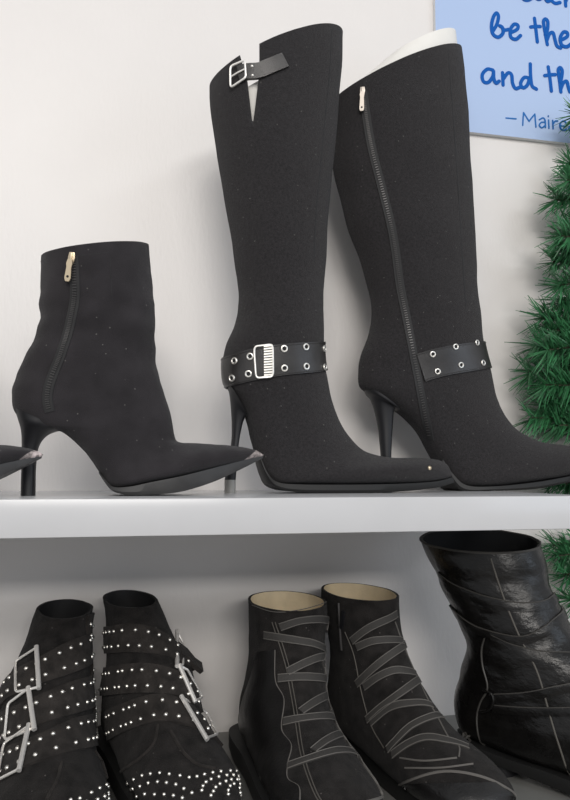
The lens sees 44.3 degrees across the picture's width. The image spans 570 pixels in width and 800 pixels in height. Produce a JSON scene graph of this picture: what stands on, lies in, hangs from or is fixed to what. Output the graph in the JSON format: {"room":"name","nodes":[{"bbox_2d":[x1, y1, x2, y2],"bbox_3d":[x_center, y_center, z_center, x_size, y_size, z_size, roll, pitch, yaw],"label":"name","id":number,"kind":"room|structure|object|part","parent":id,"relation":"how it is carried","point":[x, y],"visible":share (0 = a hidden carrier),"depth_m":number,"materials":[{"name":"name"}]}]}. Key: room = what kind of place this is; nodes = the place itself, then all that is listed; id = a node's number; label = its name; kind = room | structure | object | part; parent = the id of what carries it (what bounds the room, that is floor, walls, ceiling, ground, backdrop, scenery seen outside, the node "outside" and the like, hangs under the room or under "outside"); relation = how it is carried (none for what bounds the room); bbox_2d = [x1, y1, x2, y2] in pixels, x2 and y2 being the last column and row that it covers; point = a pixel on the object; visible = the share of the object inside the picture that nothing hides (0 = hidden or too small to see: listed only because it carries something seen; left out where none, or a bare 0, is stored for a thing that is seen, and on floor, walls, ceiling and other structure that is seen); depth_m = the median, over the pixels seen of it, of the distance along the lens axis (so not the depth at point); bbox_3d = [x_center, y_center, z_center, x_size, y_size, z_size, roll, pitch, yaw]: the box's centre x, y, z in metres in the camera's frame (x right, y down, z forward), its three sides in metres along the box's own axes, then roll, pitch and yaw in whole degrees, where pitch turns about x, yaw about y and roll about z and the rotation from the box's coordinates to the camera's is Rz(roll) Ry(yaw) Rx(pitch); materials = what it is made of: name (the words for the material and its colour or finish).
{"room":"shoe store","nodes":[
{"label":"shoe store","id":0,"kind":"room"},
{"bbox_2d":[0,0,569,731],"bbox_3d":[-0.195,-0.228,0.970,4.400,3.100,0.080,1,-6,-12],"label":"wall","id":1,"kind":"structure","parent":0,"point":[107,135],"depth_m":0.94,"materials":[{"name":"white paint"}]},
{"bbox_2d":[0,489,569,538],"bbox_3d":[-0.434,0.108,0.678,1.427,0.031,0.320,1,-6,-12],"label":"wall shelf","id":2,"kind":"object","parent":1,"relation":"attached to","point":[47,514],"visible":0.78,"depth_m":0.61,"materials":[{"name":"grey laminate"}]},
{"bbox_2d":[0,445,42,478],"bbox_3d":[-0.316,-0.029,0.613,0.204,0.226,0.093,1,-6,-12],"label":"boot","id":3,"kind":"object","parent":2,"relation":"on","point":[13,459],"visible":1,"depth_m":0.61,"materials":[{"name":"black fabric"}]},
{"bbox_2d":[12,241,262,495],"bbox_3d":[-0.141,-0.034,0.697,0.244,0.255,0.095,1,-6,-12],"label":"boot","id":4,"kind":"object","parent":2,"relation":"on","point":[89,374],"visible":1,"depth_m":0.66,"materials":[{"name":"black fabric"}]},
{"bbox_3d":[-0.200,-0.120,0.648,0.008,0.021,0.003,-1,-6,5],"label":"zip pull","id":5,"kind":"part","parent":4,"relation":"part of","materials":[{"name":"gold metal"}]},
{"bbox_2d":[209,23,453,492],"bbox_3d":[0.054,-0.168,0.815,0.288,0.547,0.114,1,-6,-12],"label":"boot","id":6,"kind":"object","parent":2,"relation":"on","point":[276,167],"visible":0.97,"depth_m":0.77,"materials":[{"name":"black fabric"}]},
{"bbox_2d":[248,81,257,120],"bbox_3d":[-0.009,-0.306,0.817,0.143,0.196,0.098,1,-6,-12],"label":"insert","id":7,"kind":"object","parent":6,"relation":"in","point":[252,88],"visible":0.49,"depth_m":0.77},
{"bbox_3d":[-0.018,-0.042,0.747,0.010,0.035,0.006,0,-6,-1],"label":"ribbed plate","id":8,"kind":"part","parent":6,"relation":"part of","materials":[{"name":"silver metal"}]},
{"bbox_2d":[333,43,569,490],"bbox_3d":[0.248,-0.179,0.924,0.391,0.595,0.112,1,-6,-10],"label":"boot","id":9,"kind":"object","parent":2,"relation":"on","point":[402,170],"visible":0.91,"depth_m":0.87,"materials":[{"name":"black fabric"}]},
{"bbox_3d":[0.096,-0.372,0.870,0.007,0.025,0.003,-1,-6,12],"label":"zip pull","id":10,"kind":"part","parent":9,"relation":"part of","materials":[{"name":"silver metal"}]},
{"bbox_2d":[366,28,456,75],"bbox_3d":[0.152,-0.380,0.931,0.183,0.240,0.099,1,-6,-12],"label":"insert","id":11,"kind":"object","parent":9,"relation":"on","point":[445,35],"visible":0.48,"depth_m":0.90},
{"bbox_2d":[106,715,569,799],"bbox_3d":[-0.407,0.404,0.611,1.467,0.031,0.400,1,-6,-12],"label":"wall shelf","id":12,"kind":"object","parent":1,"relation":"attached to","point":[525,788],"visible":0.02,"depth_m":0.72,"materials":[{"name":"grey laminate"}]},
{"bbox_2d":[0,599,110,799],"bbox_3d":[-0.230,0.308,0.686,0.103,0.177,0.304,2,-7,-21],"label":"boot","id":13,"kind":"object","parent":12,"relation":"on","point":[49,736],"visible":1,"depth_m":0.67,"materials":[{"name":"fabric"}]},
{"bbox_2d":[96,590,242,799],"bbox_3d":[-0.124,0.309,0.727,0.103,0.184,0.304,3,-7,-26],"label":"boot","id":14,"kind":"object","parent":12,"relation":"on","point":[155,741],"visible":0.99,"depth_m":0.71,"materials":[{"name":"fabric"}]},
{"bbox_2d":[229,591,383,799],"bbox_3d":[0.014,0.309,0.712,0.111,0.180,0.309,1,-6,-12],"label":"boot","id":15,"kind":"object","parent":12,"relation":"on","point":[287,741],"visible":1,"depth_m":0.71,"materials":[{"name":"fabric"}]},
{"bbox_3d":[-0.013,0.317,0.694,0.029,0.114,0.232,2,-6,-15],"label":"panel","id":16,"kind":"part","parent":15,"relation":"part of","materials":[{"name":"black leather"}]},
{"bbox_2d":[321,583,515,799],"bbox_3d":[0.127,0.309,0.742,0.095,0.187,0.309,3,-7,-24],"label":"boot","id":17,"kind":"object","parent":12,"relation":"on","point":[380,703],"visible":1,"depth_m":0.73,"materials":[{"name":"fabric"}]},
{"bbox_3d":[0.065,0.246,0.783,0.005,0.022,0.013,2,-6,-17],"label":"zip pull","id":18,"kind":"part","parent":17,"relation":"part of","materials":[{"name":"black metal"}]},
{"bbox_2d":[419,530,569,794],"bbox_3d":[0.308,0.275,0.747,0.340,0.256,0.113,-4,-8,35],"label":"boot","id":19,"kind":"object","parent":12,"relation":"on","point":[512,694],"visible":0.94,"depth_m":0.75,"materials":[{"name":"black leather"}]},
{"bbox_2d":[433,0,569,145],"bbox_3d":[0.493,-0.590,1.107,0.552,0.403,0.009,1,-6,-12],"label":"poster","id":20,"kind":"object","parent":1,"relation":"attached to","point":[516,53],"visible":0.96,"depth_m":1.06,"materials":[{"name":"blue paper"}]},
{"bbox_3d":[0.422,1.021,-2.160,4.400,0.060,6.000,1,-6,-12],"label":"floor","id":21,"kind":"structure","parent":0,"visible":0},
{"bbox_2d":[504,96,569,618],"bbox_3d":[0.453,0.432,0.910,0.278,1.775,0.235,-4,-7,31],"label":"tree","id":22,"kind":"object","parent":21,"relation":"on","point":[548,340],"visible":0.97,"depth_m":0.96,"materials":[{"name":"green plant"}]}
]}

